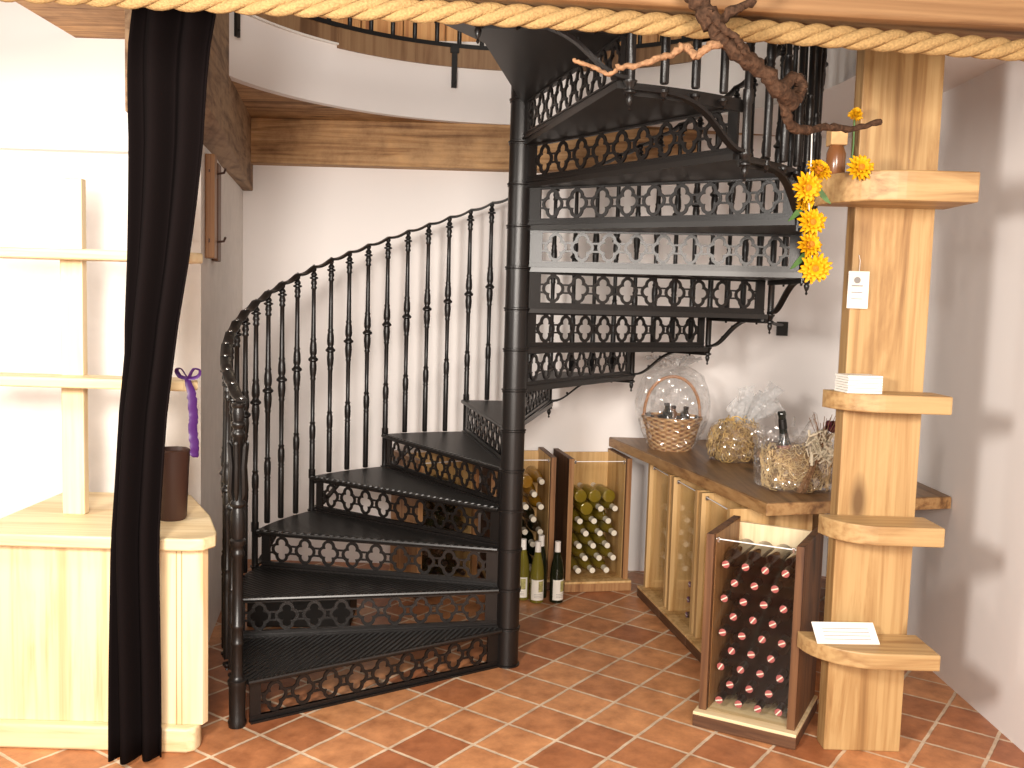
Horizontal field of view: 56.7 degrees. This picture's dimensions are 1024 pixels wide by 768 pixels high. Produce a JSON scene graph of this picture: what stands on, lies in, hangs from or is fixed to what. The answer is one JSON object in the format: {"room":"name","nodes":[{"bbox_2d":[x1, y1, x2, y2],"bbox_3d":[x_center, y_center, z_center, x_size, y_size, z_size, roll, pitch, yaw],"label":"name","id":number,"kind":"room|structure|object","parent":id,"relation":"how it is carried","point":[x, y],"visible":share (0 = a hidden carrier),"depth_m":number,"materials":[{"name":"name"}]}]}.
{"room":"wine shop","nodes":[
{"label":"wine shop","id":0,"kind":"room"},
{"bbox_2d":[0,1,242,641],"bbox_3d":[-2.417,-0.515,4.608,2.300,3.200,1.695,2,5,0],"label":"wall","id":1,"kind":"structure","parent":0,"point":[30,318],"depth_m":3.86,"materials":[{"name":"grey paint"}]},
{"bbox_2d":[205,153,226,261],"bbox_3d":[-1.265,-0.752,4.105,0.078,0.435,0.300,1,5,-10],"label":"wall rack","id":2,"kind":"object","parent":1,"relation":"attached to","point":[213,172],"visible":1,"depth_m":3.97,"materials":[{"name":"brown wood"}]},
{"bbox_2d":[319,16,686,44],"bbox_3d":[0.094,-2.712,5.798,4.800,1.685,0.080,2,5,0],"label":"wall","id":3,"kind":"structure","parent":0,"point":[426,31],"depth_m":5.82,"materials":[{"name":"brown wood"}]},
{"bbox_2d":[308,18,709,50],"bbox_3d":[0.000,-1.673,3.421,4.435,0.020,6.036,2,5,0],"label":"floor","id":4,"kind":"structure","parent":0,"point":[308,18],"depth_m":4.85,"materials":[{"name":"brown wood"}]},
{"bbox_2d":[234,12,709,87],"bbox_3d":[-0.147,-2.075,4.503,2.791,1.055,1.338,0,5,-17],"label":"balcony railing","id":5,"kind":"object","parent":4,"relation":"attached to","point":[454,47],"visible":0.09,"depth_m":5.03,"materials":[{"name":"black metal"}]},
{"bbox_2d":[16,0,1006,137],"bbox_3d":[0.103,-1.317,3.748,3.610,0.030,3.243,2,5,0],"label":"ceiling","id":6,"kind":"structure","parent":0,"point":[83,20],"depth_m":4.38,"materials":[{"name":"white paint"}]},
{"bbox_2d":[108,7,215,764],"bbox_3d":[-1.361,-0.018,3.012,0.962,2.504,0.085,2,5,0],"label":"curtain","id":7,"kind":"object","parent":6,"relation":"hanging from","point":[169,50],"visible":0.98,"depth_m":2.99,"materials":[{"name":"black fabric"}]},
{"bbox_2d":[0,559,1023,767],"bbox_3d":[-0.033,1.380,2.648,9.000,0.100,8.100,2,5,0],"label":"floor","id":8,"kind":"structure","parent":0,"point":[599,680],"depth_m":3.57,"materials":[{"name":"tile"}]},
{"bbox_2d":[0,492,216,752],"bbox_3d":[-1.412,0.843,3.512,0.808,0.742,0.700,2,5,0],"label":"base cabinet","id":9,"kind":"object","parent":8,"relation":"on","point":[55,565],"visible":0.85,"depth_m":3.21,"materials":[{"name":"beige wood"}]},
{"bbox_2d":[0,178,202,514],"bbox_3d":[-1.464,-0.119,3.339,0.772,1.200,0.160,2,5,0],"label":"wall shelf","id":10,"kind":"object","parent":9,"relation":"on","point":[74,381],"visible":0.82,"depth_m":3.36,"materials":[{"name":"beige wood"}]},
{"bbox_2d":[174,368,200,457],"bbox_3d":[-1.112,0.099,3.259,0.092,0.312,0.036,2,5,0],"label":"ribbon","id":11,"kind":"object","parent":10,"relation":"hanging from","point":[191,396],"visible":1,"depth_m":3.25,"materials":[{"name":"purple fabric"}]},
{"bbox_2d":[161,446,189,521],"bbox_3d":[-1.217,0.357,3.399,0.124,0.255,0.124,2,5,0],"label":"wooden pot","id":12,"kind":"object","parent":9,"relation":"on","point":[174,503],"visible":0.72,"depth_m":3.36,"materials":[{"name":"brown wood"}]},
{"bbox_2d":[247,599,356,626],"bbox_3d":[-1.008,1.040,4.601,0.494,0.185,0.314,1,5,-3],"label":"storage box","id":13,"kind":"object","parent":8,"relation":"on","point":[258,616],"visible":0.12,"depth_m":4.46,"materials":[{"name":"black metal"}]},
{"bbox_2d":[388,450,478,598],"bbox_3d":[-0.417,0.738,5.146,0.376,0.723,0.400,-1,6,-29],"label":"wine rack","id":14,"kind":"object","parent":8,"relation":"on","point":[399,558],"visible":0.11,"depth_m":5.11,"materials":[{"name":"brown wood"}]},
{"bbox_2d":[477,447,556,590],"bbox_3d":[0.029,0.738,5.287,0.376,0.723,0.400,1,5,-10],"label":"wine rack","id":15,"kind":"object","parent":8,"relation":"on","point":[542,459],"visible":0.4,"depth_m":5.23,"materials":[{"name":"brown wood"}]},
{"bbox_2d":[527,551,532,571],"bbox_3d":[0.083,0.997,5.339,0.071,0.070,0.321,1,5,-10],"label":"wine bottle","id":16,"kind":"object","parent":15,"relation":"on","point":[530,559],"visible":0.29,"depth_m":5.28,"materials":[{"name":"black glass"}]},
{"bbox_2d":[527,539,534,555],"bbox_3d":[0.124,0.929,5.340,0.071,0.070,0.321,1,5,-10],"label":"wine bottle","id":17,"kind":"object","parent":16,"relation":"on","point":[531,550],"visible":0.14,"depth_m":5.29,"materials":[{"name":"green glass"}]},
{"bbox_2d":[522,526,534,546],"bbox_3d":[0.087,0.860,5.327,0.071,0.070,0.321,1,5,-10],"label":"wine bottle","id":18,"kind":"object","parent":17,"relation":"on","point":[529,536],"visible":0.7,"depth_m":5.25,"materials":[{"name":"green glass"}]},
{"bbox_2d":[524,516,542,534],"bbox_3d":[0.128,0.791,5.328,0.071,0.070,0.321,1,5,-10],"label":"wine bottle","id":19,"kind":"object","parent":18,"relation":"on","point":[535,526],"visible":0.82,"depth_m":5.27,"materials":[{"name":"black glass"}]},
{"bbox_2d":[523,483,536,496],"bbox_3d":[0.095,0.585,5.304,0.071,0.070,0.321,1,5,-10],"label":"wine bottle","id":20,"kind":"object","parent":15,"relation":"in","point":[531,490],"visible":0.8,"depth_m":5.22,"materials":[{"name":"yellow glass"}]},
{"bbox_2d":[525,466,544,484],"bbox_3d":[0.136,0.516,5.304,0.071,0.070,0.321,1,5,-10],"label":"wine bottle","id":21,"kind":"object","parent":20,"relation":"on","point":[533,472],"visible":0.9,"depth_m":5.26,"materials":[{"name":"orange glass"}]},
{"bbox_2d":[525,494,543,509],"bbox_3d":[0.132,0.654,5.316,0.071,0.070,0.321,1,5,-10],"label":"wine bottle","id":22,"kind":"object","parent":15,"relation":"in","point":[536,501],"visible":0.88,"depth_m":5.26,"materials":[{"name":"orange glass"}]},
{"bbox_2d":[219,23,827,729],"bbox_3d":[0.208,-0.637,4.087,2.704,3.684,2.661,2,5,0],"label":"spiral staircase","id":23,"kind":"structure","parent":8,"relation":"on","point":[534,62],"depth_m":3.95,"materials":[{"name":"black metal"}]},
{"bbox_2d":[520,538,529,600],"bbox_3d":[0.057,0.970,4.976,0.071,0.321,0.072,3,5,20],"label":"wine bottle","id":24,"kind":"object","parent":8,"relation":"on","point":[524,575],"visible":0.58,"depth_m":4.95,"materials":[{"name":"green glass"}]},
{"bbox_2d":[530,541,543,603],"bbox_3d":[0.132,0.976,4.933,0.071,0.321,0.072,1,5,-10],"label":"wine bottle","id":25,"kind":"object","parent":8,"relation":"on","point":[537,568],"visible":1,"depth_m":4.91,"materials":[{"name":"green glass"}]},
{"bbox_2d":[538,534,547,597],"bbox_3d":[0.151,0.963,5.015,0.074,0.334,0.074,2,5,0],"label":"wine bottle","id":26,"kind":"object","parent":8,"relation":"on","point":[541,536],"visible":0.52,"depth_m":4.99,"materials":[{"name":"green glass"}]},
{"bbox_2d":[549,541,563,602],"bbox_3d":[0.235,0.978,4.945,0.071,0.321,0.072,-1,6,-28],"label":"wine bottle","id":27,"kind":"object","parent":8,"relation":"on","point":[557,570],"visible":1,"depth_m":4.92,"materials":[{"name":"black glass"}]},
{"bbox_2d":[553,448,631,592],"bbox_3d":[0.438,0.748,5.312,0.376,0.723,0.400,1,5,-11],"label":"wine rack","id":28,"kind":"object","parent":8,"relation":"on","point":[612,469],"visible":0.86,"depth_m":5.24,"materials":[{"name":"brown wood"}]},
{"bbox_2d":[572,521,588,535],"bbox_3d":[0.372,0.800,5.324,0.071,0.070,0.321,1,5,-11],"label":"wine bottle","id":29,"kind":"object","parent":28,"relation":"in","point":[578,528],"visible":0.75,"depth_m":5.25,"materials":[{"name":"green glass"}]},
{"bbox_2d":[572,507,582,523],"bbox_3d":[0.339,0.732,5.311,0.071,0.070,0.321,1,5,-11],"label":"wine bottle","id":30,"kind":"object","parent":29,"relation":"on","point":[576,517],"visible":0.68,"depth_m":5.21,"materials":[{"name":"green glass"}]},
{"bbox_2d":[573,499,592,514],"bbox_3d":[0.376,0.664,5.313,0.071,0.070,0.321,1,5,-11],"label":"wine bottle","id":31,"kind":"object","parent":30,"relation":"on","point":[585,507],"visible":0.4,"depth_m":5.16,"materials":[{"name":"green glass"}]},
{"bbox_2d":[573,484,586,502],"bbox_3d":[0.343,0.595,5.300,0.071,0.070,0.321,1,5,-11],"label":"wine bottle","id":32,"kind":"object","parent":31,"relation":"on","point":[579,495],"visible":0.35,"depth_m":5.15,"materials":[{"name":"green glass"}]},
{"bbox_2d":[573,531,595,548],"bbox_3d":[0.413,0.869,5.338,0.071,0.070,0.321,1,5,-11],"label":"wine bottle","id":33,"kind":"object","parent":28,"relation":"in","point":[586,540],"visible":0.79,"depth_m":5.27,"materials":[{"name":"green glass"}]},
{"bbox_2d":[579,541,601,560],"bbox_3d":[0.447,0.938,5.351,0.071,0.070,0.321,1,5,-11],"label":"wine bottle","id":34,"kind":"object","parent":28,"relation":"in","point":[588,550],"visible":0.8,"depth_m":5.28,"materials":[{"name":"green glass"}]},
{"bbox_2d":[582,519,602,535],"bbox_3d":[0.451,0.801,5.339,0.071,0.070,0.321,1,5,-11],"label":"wine bottle","id":35,"kind":"object","parent":28,"relation":"in","point":[593,528],"visible":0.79,"depth_m":5.27,"materials":[{"name":"green glass"}]},
{"bbox_2d":[586,498,603,510],"bbox_3d":[0.455,0.665,5.327,0.071,0.070,0.321,1,5,-11],"label":"wine bottle","id":36,"kind":"object","parent":28,"relation":"in","point":[596,505],"visible":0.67,"depth_m":5.23,"materials":[{"name":"green glass"}]},
{"bbox_2d":[577,482,600,501],"bbox_3d":[0.421,0.596,5.315,0.071,0.070,0.321,1,5,-11],"label":"wine bottle","id":37,"kind":"object","parent":36,"relation":"on","point":[593,494],"visible":0.82,"depth_m":5.17,"materials":[{"name":"green glass"}]},
{"bbox_2d":[585,553,608,572],"bbox_3d":[0.488,1.006,5.365,0.071,0.070,0.321,1,5,-11],"label":"wine bottle","id":38,"kind":"object","parent":28,"relation":"on","point":[601,564],"visible":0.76,"depth_m":5.30,"materials":[{"name":"green glass"}]},
{"bbox_2d":[593,541,615,559],"bbox_3d":[0.525,0.939,5.366,0.071,0.070,0.321,1,5,-11],"label":"wine bottle","id":39,"kind":"object","parent":38,"relation":"on","point":[606,552],"visible":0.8,"depth_m":5.30,"materials":[{"name":"green glass"}]},
{"bbox_2d":[588,531,609,547],"bbox_3d":[0.492,0.870,5.354,0.071,0.070,0.321,1,5,-11],"label":"wine bottle","id":40,"kind":"object","parent":28,"relation":"in","point":[600,540],"visible":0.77,"depth_m":5.28,"materials":[{"name":"green glass"}]},
{"bbox_2d":[592,509,610,523],"bbox_3d":[0.496,0.734,5.342,0.071,0.070,0.321,1,5,-11],"label":"wine bottle","id":41,"kind":"object","parent":28,"relation":"in","point":[599,515],"visible":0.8,"depth_m":5.27,"materials":[{"name":"green glass"}]},
{"bbox_2d":[599,498,617,510],"bbox_3d":[0.533,0.666,5.343,0.071,0.070,0.321,1,5,-11],"label":"wine bottle","id":42,"kind":"object","parent":41,"relation":"on","point":[608,505],"visible":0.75,"depth_m":5.25,"materials":[{"name":"green glass"}]},
{"bbox_2d":[591,482,614,501],"bbox_3d":[0.499,0.597,5.330,0.071,0.070,0.321,1,5,-11],"label":"wine bottle","id":43,"kind":"object","parent":42,"relation":"on","point":[607,494],"visible":0.76,"depth_m":5.18,"materials":[{"name":"green glass"}]},
{"bbox_2d":[637,464,674,617],"bbox_3d":[0.909,0.796,4.914,0.400,0.723,0.376,1,5,-9],"label":"wine rack","id":44,"kind":"object","parent":8,"relation":"on","point":[653,593],"visible":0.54,"depth_m":5.03,"materials":[{"name":"brown wood"}]},
{"bbox_2d":[659,476,710,645],"bbox_3d":[0.970,0.830,4.539,0.400,0.723,0.376,1,5,-9],"label":"wine rack","id":45,"kind":"object","parent":8,"relation":"on","point":[685,495],"visible":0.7,"depth_m":4.65,"materials":[{"name":"brown wood"}]},
{"bbox_2d":[685,492,812,662],"bbox_3d":[1.032,0.864,4.164,0.400,0.723,0.376,1,5,-9],"label":"wine rack","id":46,"kind":"object","parent":8,"relation":"on","point":[715,509],"visible":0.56,"depth_m":4.26,"materials":[{"name":"brown wood"}]},
{"bbox_2d":[692,515,823,749],"bbox_3d":[0.941,0.911,3.590,0.376,0.723,0.400,4,6,28],"label":"wine rack","id":47,"kind":"object","parent":8,"relation":"on","point":[786,730],"visible":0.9,"depth_m":3.52,"materials":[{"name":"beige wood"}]},
{"bbox_2d":[715,674,740,703],"bbox_3d":[0.844,1.170,3.674,0.072,0.071,0.305,4,6,28],"label":"wine bottle","id":48,"kind":"object","parent":47,"relation":"on","point":[724,692],"visible":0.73,"depth_m":3.60,"materials":[{"name":"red glass"}]},
{"bbox_2d":[726,661,749,687],"bbox_3d":[0.880,1.108,3.657,0.072,0.071,0.305,4,6,28],"label":"wine bottle","id":49,"kind":"object","parent":48,"relation":"on","point":[734,676],"visible":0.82,"depth_m":3.59,"materials":[{"name":"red glass"}]},
{"bbox_2d":[717,642,742,669],"bbox_3d":[0.847,1.041,3.662,0.072,0.071,0.305,4,6,28],"label":"wine bottle","id":50,"kind":"object","parent":49,"relation":"on","point":[726,659],"visible":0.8,"depth_m":3.60,"materials":[{"name":"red glass"}]},
{"bbox_2d":[735,680,758,707],"bbox_3d":[0.908,1.175,3.641,0.072,0.071,0.305,4,6,28],"label":"wine bottle","id":51,"kind":"object","parent":47,"relation":"in","point":[743,697],"visible":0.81,"depth_m":3.57,"materials":[{"name":"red glass"}]},
{"bbox_2d":[745,665,769,692],"bbox_3d":[0.943,1.113,3.620,0.071,0.071,0.305,4,6,28],"label":"wine bottle","id":52,"kind":"object","parent":51,"relation":"on","point":[754,682],"visible":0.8,"depth_m":3.55,"materials":[{"name":"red glass"}]},
{"bbox_2d":[737,647,760,673],"bbox_3d":[0.914,1.046,3.635,0.071,0.072,0.305,4,6,28],"label":"wine bottle","id":53,"kind":"object","parent":52,"relation":"on","point":[745,663],"visible":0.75,"depth_m":3.57,"materials":[{"name":"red glass"}]},
{"bbox_2d":[728,629,751,654],"bbox_3d":[0.884,0.979,3.645,0.071,0.071,0.305,4,6,28],"label":"wine bottle","id":54,"kind":"object","parent":53,"relation":"on","point":[739,645],"visible":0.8,"depth_m":3.58,"materials":[{"name":"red glass"}]},
{"bbox_2d":[719,609,743,635],"bbox_3d":[0.852,0.913,3.654,0.072,0.071,0.305,4,6,28],"label":"wine bottle","id":55,"kind":"object","parent":54,"relation":"on","point":[728,625],"visible":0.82,"depth_m":3.59,"materials":[{"name":"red glass"}]},
{"bbox_2d":[730,596,754,620],"bbox_3d":[0.888,0.851,3.636,0.072,0.071,0.305,4,6,28],"label":"wine bottle","id":56,"kind":"object","parent":55,"relation":"on","point":[738,611],"visible":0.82,"depth_m":3.57,"materials":[{"name":"red glass"}]},
{"bbox_2d":[721,578,745,601],"bbox_3d":[0.857,0.784,3.644,0.071,0.072,0.305,4,6,28],"label":"wine bottle","id":57,"kind":"object","parent":56,"relation":"on","point":[730,592],"visible":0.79,"depth_m":3.58,"materials":[{"name":"red glass"}]},
{"bbox_2d":[740,581,764,605],"bbox_3d":[0.918,0.789,3.605,0.071,0.072,0.305,4,6,28],"label":"wine bottle","id":58,"kind":"object","parent":56,"relation":"on","point":[749,596],"visible":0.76,"depth_m":3.54,"materials":[{"name":"red glass"}]},
{"bbox_2d":[731,562,756,586],"bbox_3d":[0.889,0.723,3.618,0.072,0.071,0.305,4,6,28],"label":"wine bottle","id":59,"kind":"object","parent":58,"relation":"on","point":[741,577],"visible":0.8,"depth_m":3.55,"materials":[{"name":"red glass"}]},
{"bbox_2d":[722,538,754,567],"bbox_3d":[0.859,0.656,3.631,0.072,0.071,0.305,4,6,28],"label":"wine bottle","id":60,"kind":"object","parent":59,"relation":"on","point":[734,557],"visible":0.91,"depth_m":3.58,"materials":[{"name":"red glass"}]},
{"bbox_2d":[742,541,773,570],"bbox_3d":[0.924,0.660,3.599,0.071,0.071,0.305,4,6,28],"label":"wine bottle","id":61,"kind":"object","parent":59,"relation":"on","point":[753,559],"visible":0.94,"depth_m":3.55,"materials":[{"name":"red glass"}]},
{"bbox_2d":[754,684,776,712],"bbox_3d":[0.970,1.179,3.604,0.071,0.072,0.305,4,6,28],"label":"wine bottle","id":62,"kind":"object","parent":47,"relation":"in","point":[762,701],"visible":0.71,"depth_m":3.54,"materials":[{"name":"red glass"}]},
{"bbox_2d":[761,544,791,574],"bbox_3d":[0.986,0.665,3.562,0.070,0.072,0.305,4,6,28],"label":"wine bottle","id":63,"kind":"object","parent":47,"relation":"in","point":[773,562],"visible":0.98,"depth_m":3.51,"materials":[{"name":"red glass"}]},
{"bbox_2d":[774,683,788,715],"bbox_3d":[1.038,1.184,3.579,0.071,0.072,0.305,4,6,28],"label":"wine bottle","id":64,"kind":"object","parent":47,"relation":"on","point":[781,700],"visible":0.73,"depth_m":3.51,"materials":[{"name":"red glass"}]},
{"bbox_2d":[765,669,788,697],"bbox_3d":[1.004,1.118,3.582,0.072,0.071,0.305,4,6,28],"label":"wine bottle","id":65,"kind":"object","parent":64,"relation":"on","point":[773,686],"visible":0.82,"depth_m":3.52,"materials":[{"name":"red glass"}]},
{"bbox_2d":[756,651,780,677],"bbox_3d":[0.978,1.050,3.600,0.072,0.071,0.305,4,6,28],"label":"wine bottle","id":66,"kind":"object","parent":65,"relation":"on","point":[765,667],"visible":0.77,"depth_m":3.53,"materials":[{"name":"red glass"}]},
{"bbox_2d":[747,631,771,658],"bbox_3d":[0.948,0.984,3.613,0.071,0.071,0.305,4,6,28],"label":"wine bottle","id":67,"kind":"object","parent":66,"relation":"on","point":[756,648],"visible":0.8,"depth_m":3.54,"materials":[{"name":"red glass"}]},
{"bbox_2d":[738,613,762,639],"bbox_3d":[0.916,0.917,3.620,0.071,0.071,0.305,4,6,28],"label":"wine bottle","id":68,"kind":"object","parent":67,"relation":"on","point":[747,629],"visible":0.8,"depth_m":3.55,"materials":[{"name":"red glass"}]},
{"bbox_2d":[767,635,790,662],"bbox_3d":[1.010,0.989,3.576,0.071,0.071,0.305,4,6,28],"label":"wine bottle","id":69,"kind":"object","parent":66,"relation":"on","point":[775,652],"visible":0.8,"depth_m":3.51,"materials":[{"name":"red glass"}]},
{"bbox_2d":[758,617,781,642],"bbox_3d":[0.982,0.922,3.591,0.071,0.071,0.305,4,6,28],"label":"wine bottle","id":70,"kind":"object","parent":69,"relation":"on","point":[768,633],"visible":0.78,"depth_m":3.52,"materials":[{"name":"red glass"}]},
{"bbox_2d":[749,599,773,623],"bbox_3d":[0.952,0.855,3.602,0.071,0.071,0.305,4,6,28],"label":"wine bottle","id":71,"kind":"object","parent":70,"relation":"on","point":[758,614],"visible":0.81,"depth_m":3.53,"materials":[{"name":"red glass"}]},
{"bbox_2d":[778,616,792,647],"bbox_3d":[1.044,0.927,3.552,0.071,0.072,0.305,4,6,28],"label":"wine bottle","id":72,"kind":"object","parent":69,"relation":"on","point":[785,633],"visible":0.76,"depth_m":3.48,"materials":[{"name":"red glass"}]},
{"bbox_2d":[769,603,792,627],"bbox_3d":[1.014,0.860,3.563,0.071,0.072,0.305,4,6,28],"label":"wine bottle","id":73,"kind":"object","parent":72,"relation":"on","point":[778,618],"visible":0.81,"depth_m":3.50,"materials":[{"name":"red glass"}]},
{"bbox_2d":[760,583,784,608],"bbox_3d":[0.985,0.794,3.578,0.071,0.072,0.305,4,6,28],"label":"wine bottle","id":74,"kind":"object","parent":73,"relation":"on","point":[769,599],"visible":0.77,"depth_m":3.51,"materials":[{"name":"red glass"}]},
{"bbox_2d":[751,565,776,589],"bbox_3d":[0.953,0.727,3.586,0.071,0.072,0.305,4,6,28],"label":"wine bottle","id":75,"kind":"object","parent":74,"relation":"on","point":[760,580],"visible":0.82,"depth_m":3.52,"materials":[{"name":"red glass"}]},
{"bbox_2d":[779,583,794,612],"bbox_3d":[1.045,0.799,3.536,0.071,0.071,0.305,4,6,28],"label":"wine bottle","id":76,"kind":"object","parent":73,"relation":"on","point":[787,598],"visible":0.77,"depth_m":3.47,"materials":[{"name":"red glass"}]},
{"bbox_2d":[771,569,794,592],"bbox_3d":[1.020,0.732,3.558,0.072,0.071,0.305,4,6,28],"label":"wine bottle","id":77,"kind":"object","parent":76,"relation":"on","point":[780,583],"visible":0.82,"depth_m":3.49,"materials":[{"name":"red glass"}]},
{"bbox_2d":[782,548,796,577],"bbox_3d":[1.050,0.670,3.528,0.072,0.071,0.305,4,6,28],"label":"wine bottle","id":78,"kind":"object","parent":77,"relation":"on","point":[789,564],"visible":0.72,"depth_m":3.46,"materials":[{"name":"red glass"}]},
{"bbox_2d":[776,650,790,682],"bbox_3d":[1.039,1.056,3.561,0.071,0.071,0.305,4,6,28],"label":"wine bottle","id":79,"kind":"object","parent":65,"relation":"on","point":[783,666],"visible":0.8,"depth_m":3.49,"materials":[{"name":"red glass"}]},
{"bbox_2d":[609,437,950,530],"bbox_3d":[1.195,0.794,4.661,1.297,0.790,1.763,2,5,0],"label":"countertop","id":80,"kind":"structure","parent":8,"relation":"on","point":[733,481],"depth_m":4.24,"materials":[{"name":"brown wood"}]},
{"bbox_2d":[635,355,710,451],"bbox_3d":[0.859,0.096,5.095,0.402,0.507,0.399,2,5,0],"label":"gift basket","id":81,"kind":"object","parent":80,"relation":"on","point":[663,434],"visible":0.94,"depth_m":5.00,"materials":[{"name":"brown wicker"}]},
{"bbox_2d":[706,382,778,462],"bbox_3d":[1.178,0.183,4.773,0.392,0.406,0.268,2,5,0],"label":"gift bag","id":82,"kind":"object","parent":80,"relation":"on","point":[731,440],"visible":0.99,"depth_m":4.72,"materials":[{"name":"white"}]},
{"bbox_2d":[750,412,833,493],"bbox_3d":[1.226,0.287,4.048,0.394,0.327,0.308,2,5,0],"label":"gift bag","id":83,"kind":"object","parent":80,"relation":"on","point":[785,469],"visible":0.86,"depth_m":3.98,"materials":[{"name":"clear plastic"}]},
{"bbox_2d":[777,410,792,448],"bbox_3d":[1.181,0.268,4.072,0.099,0.309,0.083,2,5,0],"label":"champagne bottle","id":84,"kind":"object","parent":83,"relation":"in","point":[784,441],"visible":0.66,"depth_m":4.05,"materials":[{"name":"black"}]},
{"bbox_2d":[796,413,835,492],"bbox_3d":[1.271,0.284,3.896,0.185,0.334,0.092,2,5,0],"label":"gift bag","id":85,"kind":"object","parent":80,"relation":"on","point":[825,454],"visible":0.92,"depth_m":3.88,"materials":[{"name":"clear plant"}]},
{"bbox_2d":[797,49,979,751],"bbox_3d":[1.229,-0.185,3.163,0.440,3.000,0.321,2,5,0],"label":"post","id":86,"kind":"object","parent":8,"relation":"on","point":[872,528],"visible":0.96,"depth_m":3.24,"materials":[{"name":"brown wood"}]},
{"bbox_2d":[826,131,847,173],"bbox_3d":[1.079,-0.770,3.160,0.062,0.155,0.062,2,5,0],"label":"jar","id":87,"kind":"object","parent":86,"relation":"on","point":[836,141],"visible":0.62,"depth_m":3.13,"materials":[{"name":"brown"}]},
{"bbox_2d":[811,622,879,644],"bbox_3d":[1.141,0.853,3.248,0.215,0.055,0.069,1,5,-2],"label":"price card","id":88,"kind":"object","parent":86,"relation":"on","point":[861,633],"visible":1,"depth_m":3.25,"materials":[{"name":"white paper"}]},
{"bbox_2d":[822,628,870,639],"bbox_3d":[1.143,0.854,3.244,0.160,0.002,0.044,1,43,-2],"label":"print","id":89,"kind":"object","parent":88,"relation":"attached to","point":[822,628],"depth_m":3.25},
{"bbox_2d":[847,107,862,167],"bbox_3d":[1.116,-0.793,3.099,0.049,0.216,0.048,2,5,0],"label":"sunflower","id":90,"kind":"object","parent":86,"relation":"on","point":[856,114],"visible":0.97,"depth_m":3.09,"materials":[{"name":"yellow plant"}]},
{"bbox_2d":[846,255,869,308],"bbox_3d":[1.172,-0.347,3.215,0.070,0.181,0.017,2,5,0],"label":"price tag","id":91,"kind":"object","parent":86,"relation":"hanging from","point":[858,281],"visible":1,"depth_m":3.21,"materials":[{"name":"white paper"}]},
{"bbox_2d":[851,277,862,299],"bbox_3d":[1.167,-0.324,3.210,0.038,0.076,0.002,2,5,0],"label":"print","id":92,"kind":"object","parent":91,"relation":"attached to","point":[856,282],"depth_m":3.21,"materials":[{"name":"white paper"}]},
{"bbox_2d":[834,373,882,393],"bbox_3d":[1.164,-0.002,3.190,0.120,0.058,0.100,1,5,-6],"label":"price cards","id":93,"kind":"object","parent":86,"relation":"on","point":[845,382],"visible":1,"depth_m":3.14,"materials":[{"name":"white paper"}]},
{"bbox_2d":[846,155,873,180],"bbox_3d":[1.102,-0.684,2.997,0.090,0.087,0.043,2,5,0],"label":"sunflower","id":94,"kind":"object","parent":86,"relation":"on","point":[860,166],"visible":1,"depth_m":2.99,"materials":[{"name":"yellow plant"}]},
{"bbox_2d":[229,12,856,125],"bbox_3d":[0.056,-1.535,4.265,2.850,0.377,2.027,2,5,0],"label":"wall","id":95,"kind":"structure","parent":0,"point":[265,57],"depth_m":4.88,"materials":[{"name":"white paint"}]},
{"bbox_2d":[125,9,252,190],"bbox_3d":[-1.381,-1.456,4.276,0.215,0.910,2.200,1,5,-10],"label":"beam","id":96,"kind":"structure","parent":95,"relation":"on","point":[227,125],"depth_m":4.15,"materials":[{"name":"brown wood"}]},
{"bbox_2d":[248,15,338,44],"bbox_3d":[-1.158,-1.670,4.073,0.270,0.009,1.595,3,5,11],"label":"trim","id":97,"kind":"structure","parent":95,"relation":"attached to","point":[252,16],"depth_m":4.60,"materials":[{"name":"white"}]},
{"bbox_2d":[256,13,337,42],"bbox_3d":[-1.160,-1.714,4.070,0.265,0.078,1.595,3,5,11],"label":"trim","id":98,"kind":"structure","parent":95,"relation":"attached to","point":[300,24],"depth_m":4.68,"materials":[{"name":"brown wood"}]},
{"bbox_2d":[337,27,692,71],"bbox_3d":[0.023,-1.751,5.028,1.837,0.100,0.365,1,5,-2],"label":"trim","id":99,"kind":"structure","parent":95,"relation":"attached to","point":[349,40],"depth_m":5.04,"materials":[{"name":"brown wood"}]},
{"bbox_2d":[242,41,850,575],"bbox_3d":[0.107,-0.424,5.553,3.960,3.000,0.200,2,5,0],"label":"wall","id":100,"kind":"structure","parent":0,"point":[296,218],"depth_m":5.46,"materials":[{"name":"white paint"}]},
{"bbox_2d":[251,117,696,172],"bbox_3d":[-0.267,-1.325,5.319,2.600,0.245,0.115,2,5,0],"label":"wooden beam","id":101,"kind":"structure","parent":100,"relation":"attached to","point":[274,141],"depth_m":5.26,"materials":[{"name":"brown wood"}]},
{"bbox_2d":[826,60,1023,751],"bbox_3d":[1.978,-0.284,3.398,0.200,3.200,4.100,2,5,0],"label":"wall","id":102,"kind":"structure","parent":0,"point":[966,596],"depth_m":3.79,"materials":[{"name":"white paint"}]},
{"bbox_2d":[0,0,1023,60],"bbox_3d":[0.035,-0.975,2.538,4.033,0.077,0.065,1,5,-6],"label":"rope","id":103,"kind":"object","parent":102,"relation":"attached to","point":[417,11],"visible":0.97,"depth_m":2.53,"materials":[{"name":"fabric"}]},
{"bbox_2d":[572,0,882,134],"bbox_3d":[0.656,-0.873,2.533,1.013,0.370,0.180,0,5,-22],"label":"branch","id":104,"kind":"object","parent":103,"relation":"attached to","point":[707,15],"visible":1,"depth_m":2.44,"materials":[{"name":"brown plant"}]},
{"bbox_2d":[788,134,832,283],"bbox_3d":[0.927,-0.542,2.943,0.144,0.465,0.101,1,5,-2],"label":"garland","id":105,"kind":"object","parent":104,"relation":"hanging from","point":[815,267],"visible":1,"depth_m":2.92,"materials":[{"name":"yellow plant"}]},
{"bbox_2d":[420,0,1023,40],"bbox_3d":[0.020,-1.153,2.595,6.400,0.260,0.260,1,5,-6],"label":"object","id":106,"kind":"structure","parent":102,"relation":"attached to","point":[987,19],"depth_m":2.58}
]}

